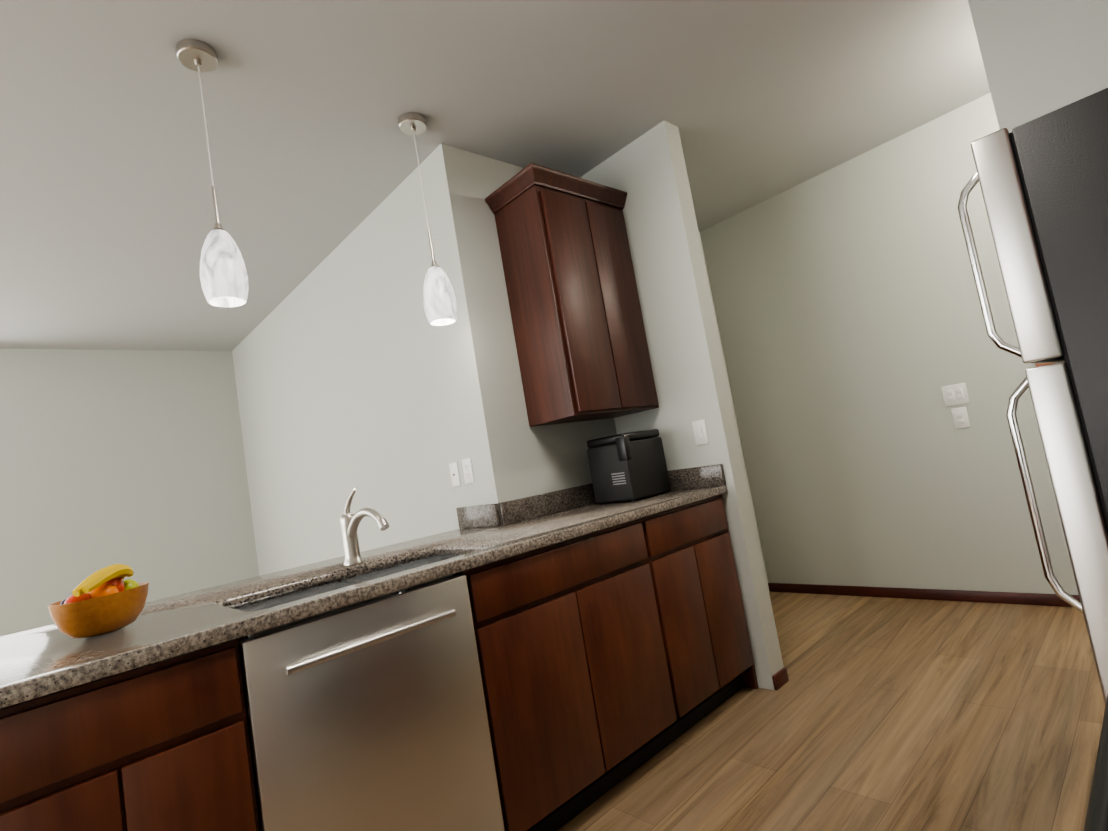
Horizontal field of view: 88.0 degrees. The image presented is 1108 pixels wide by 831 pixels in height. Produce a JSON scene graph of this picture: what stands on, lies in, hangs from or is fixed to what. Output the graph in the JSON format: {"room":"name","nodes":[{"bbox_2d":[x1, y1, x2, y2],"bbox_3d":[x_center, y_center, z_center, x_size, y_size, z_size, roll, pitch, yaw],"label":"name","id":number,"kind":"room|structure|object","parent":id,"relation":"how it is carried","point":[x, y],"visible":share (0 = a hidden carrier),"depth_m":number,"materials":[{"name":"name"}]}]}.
{"room":"kitchen","nodes":[
{"label":"kitchen","id":0,"kind":"room"},
{"bbox_2d":[0,349,258,636],"bbox_3d":[-4.983,0.924,3.402,5.800,2.730,0.100,-5,-7,-43],"label":"wall","id":1,"kind":"structure","parent":0,"point":[134,460],"depth_m":4.73,"materials":[{"name":"grey paint"}]},
{"bbox_2d":[232,143,525,575],"bbox_3d":[-1.545,0.401,4.051,0.160,2.730,3.913,-5,-7,-43],"label":"wall","id":2,"kind":"structure","parent":0,"point":[369,382],"depth_m":3.26,"materials":[{"name":"grey paint"}]},
{"bbox_2d":[449,462,460,486],"bbox_3d":[-0.483,0.287,2.781,0.010,0.116,0.072,-5,-7,-43],"label":"light switch","id":3,"kind":"object","parent":2,"relation":"attached to","point":[454,474],"visible":1,"depth_m":2.78,"materials":[{"name":"white plastic"}]},
{"bbox_2d":[462,458,473,483],"bbox_3d":[-0.406,0.260,2.697,0.008,0.116,0.072,-5,-7,-43],"label":"outlet","id":4,"kind":"object","parent":2,"relation":"attached to","point":[467,470],"visible":1,"depth_m":2.69,"materials":[{"name":"white plastic"}]},
{"bbox_2d":[0,0,989,350],"bbox_3d":[-2.145,-1.110,1.932,8.390,0.080,6.720,-5,-7,-43],"label":"ceiling","id":5,"kind":"structure","parent":0,"point":[106,212],"depth_m":2.52,"materials":[{"name":"grey paint"}]},
{"bbox_2d":[176,39,248,306],"bbox_3d":[-1.134,-0.797,1.901,0.137,0.874,0.137,-5,-7,-43],"label":"pendant light","id":6,"kind":"object","parent":5,"relation":"hanging from","point":[223,277],"visible":1,"depth_m":1.85,"materials":[{"name":"white glass"}]},
{"bbox_2d":[398,112,456,325],"bbox_3d":[-0.542,-0.836,2.453,0.137,0.902,0.137,-5,-7,-43],"label":"pendant light","id":7,"kind":"object","parent":5,"relation":"hanging from","point":[440,303],"visible":1,"depth_m":2.39,"materials":[{"name":"white glass"}]},
{"bbox_2d":[470,152,616,496],"bbox_3d":[0.033,0.042,2.970,0.710,2.730,0.120,-5,-7,-43],"label":"wall","id":8,"kind":"structure","parent":0,"point":[553,457],"depth_m":2.80,"materials":[{"name":"grey paint"}]},
{"bbox_2d":[485,162,658,426],"bbox_3d":[0.116,-0.555,2.856,0.661,1.137,0.359,-5,-7,-43],"label":"upper cabinet","id":9,"kind":"object","parent":8,"relation":"attached to","point":[578,325],"visible":1,"depth_m":2.70,"materials":[{"name":"brown wood"}]},
{"bbox_2d":[580,121,783,689],"bbox_3d":[0.552,-0.042,3.017,0.120,2.730,0.772,-5,-7,-43],"label":"wall","id":10,"kind":"structure","parent":0,"point":[647,171],"depth_m":2.81,"materials":[{"name":"grey paint"}]},
{"bbox_2d":[692,420,708,444],"bbox_3d":[0.705,0.082,2.768,0.010,0.116,0.072,-5,-7,-43],"label":"light switch","id":11,"kind":"object","parent":10,"relation":"attached to","point":[700,432],"visible":1,"depth_m":2.76,"materials":[{"name":"white plastic"}]},
{"bbox_2d":[772,667,788,689],"bbox_3d":[1.034,1.201,2.619,0.120,0.062,0.014,-5,-7,-43],"label":"baseboard","id":12,"kind":"structure","parent":10,"relation":"attached to","point":[780,678],"depth_m":2.61,"materials":[{"name":"brown wood"}]},
{"bbox_2d":[699,232,769,591],"bbox_3d":[0.801,-0.012,3.853,1.380,2.730,0.120,-5,-7,-43],"label":"wall","id":13,"kind":"structure","parent":0,"point":[734,411],"depth_m":4.27,"materials":[{"name":"grey paint"}]},
{"bbox_2d":[557,592,1104,830],"bbox_3d":[-1.681,1.641,1.696,8.390,0.060,6.720,-5,-7,-43],"label":"floor","id":14,"kind":"structure","parent":0,"point":[885,714],"depth_m":2.09,"materials":[{"name":"brown wood"}]},
{"bbox_2d":[0,638,271,830],"bbox_3d":[-1.022,1.012,1.309,0.498,0.892,0.646,-5,-7,-43],"label":"base cabinet","id":15,"kind":"object","parent":14,"relation":"on","point":[172,744],"depth_m":1.14,"materials":[{"name":"brown wood"}]},
{"bbox_2d":[252,569,511,830],"bbox_3d":[-0.620,0.977,1.686,0.606,0.892,0.646,-5,-7,-43],"label":"dishwasher","id":16,"kind":"object","parent":14,"relation":"on","point":[380,714],"depth_m":1.47,"materials":[{"name":"silver metal"}]},
{"bbox_2d":[472,516,687,830],"bbox_3d":[-0.092,0.931,2.180,0.842,0.892,0.646,-5,-7,-43],"label":"base cabinet","id":17,"kind":"object","parent":14,"relation":"on","point":[556,685],"depth_m":1.92,"materials":[{"name":"brown wood"}]},
{"bbox_2d":[0,464,727,708],"bbox_3d":[-0.432,0.601,2.135,2.593,0.425,0.945,-5,-7,-43],"label":"countertop","id":18,"kind":"structure","parent":17,"relation":"on","point":[42,661],"depth_m":1.72,"materials":[{"name":"stone"}]},
{"bbox_2d":[47,564,148,637],"bbox_3d":[-1.129,0.459,1.434,0.205,0.164,0.254,-5,-7,-43],"label":"fruit bowl","id":19,"kind":"object","parent":18,"relation":"on","point":[105,600],"visible":1,"depth_m":1.37,"materials":[{"name":"brown wood"}]},
{"bbox_2d":[340,488,388,565],"bbox_3d":[-0.642,0.371,1.941,0.068,0.260,0.326,-5,-7,-43],"label":"faucet","id":20,"kind":"object","parent":18,"relation":"on","point":[349,522],"visible":1,"depth_m":2.00,"materials":[{"name":"silver metal"}]},
{"bbox_2d":[587,429,670,503],"bbox_3d":[0.362,0.248,2.797,0.294,0.315,0.254,-5,-7,-43],"label":"air fryer","id":21,"kind":"object","parent":18,"relation":"on","point":[631,466],"depth_m":2.70,"materials":[{"name":"black plastic"}]},
{"bbox_2d":[648,495,757,728],"bbox_3d":[0.440,0.884,2.678,0.619,0.892,0.646,-5,-7,-43],"label":"base cabinet","id":22,"kind":"object","parent":14,"relation":"on","point":[707,625],"depth_m":2.44,"materials":[{"name":"brown wood"}]},
{"bbox_2d":[957,88,1107,705],"bbox_3d":[1.688,0.102,1.305,0.764,1.782,0.887,-5,-7,-43],"label":"refrigerator","id":23,"kind":"object","parent":14,"relation":"on","point":[1042,180],"visible":1,"depth_m":1.30,"materials":[{"name":"silver metal"}]},
{"bbox_2d":[1083,695,1107,830],"bbox_3d":[0.755,0.458,0.237,0.794,1.213,0.700,-5,-7,-43],"label":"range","id":24,"kind":"object","parent":14,"relation":"on","point":[1096,819],"visible":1,"depth_m":0.45,"materials":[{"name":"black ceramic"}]},
{"bbox_2d":[700,93,1078,594],"bbox_3d":[2.281,-0.305,3.345,0.120,2.730,2.927,-5,-7,-43],"label":"wall","id":25,"kind":"structure","parent":0,"point":[855,338],"depth_m":3.53,"materials":[{"name":"grey paint"}]},
{"bbox_2d":[768,583,1079,606],"bbox_3d":[2.137,1.093,3.532,0.014,0.062,1.737,-5,-7,-43],"label":"baseboard","id":26,"kind":"structure","parent":25,"relation":"attached to","point":[994,597],"depth_m":3.41,"materials":[{"name":"brown wood"}]},
{"bbox_2d":[941,383,969,405],"bbox_3d":[2.282,-0.118,3.265,0.010,0.116,0.118,-5,-7,-43],"label":"light switch","id":27,"kind":"object","parent":25,"relation":"attached to","point":[955,394],"visible":1,"depth_m":3.26,"materials":[{"name":"white plastic"}]},
{"bbox_2d":[951,407,969,428],"bbox_3d":[2.304,0.014,3.254,0.010,0.116,0.072,-5,-7,-43],"label":"light switch","id":28,"kind":"object","parent":25,"relation":"attached to","point":[960,417],"visible":1,"depth_m":3.25,"materials":[{"name":"white plastic"}]},
{"bbox_2d":[1035,363,1054,366],"bbox_3d":[2.913,-0.156,2.658,0.155,2.112,0.984,-5,-7,-43],"label":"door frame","id":29,"kind":"structure","parent":25,"relation":"attached to","point":[1039,364],"depth_m":2.97,"materials":[{"name":"brown wood"}]},
{"bbox_2d":[968,0,1107,132],"bbox_3d":[2.030,-0.403,1.713,0.120,2.730,0.855,-5,-7,-43],"label":"wall","id":30,"kind":"structure","parent":0,"point":[1040,58],"depth_m":1.95,"materials":[{"name":"grey paint"}]}
]}

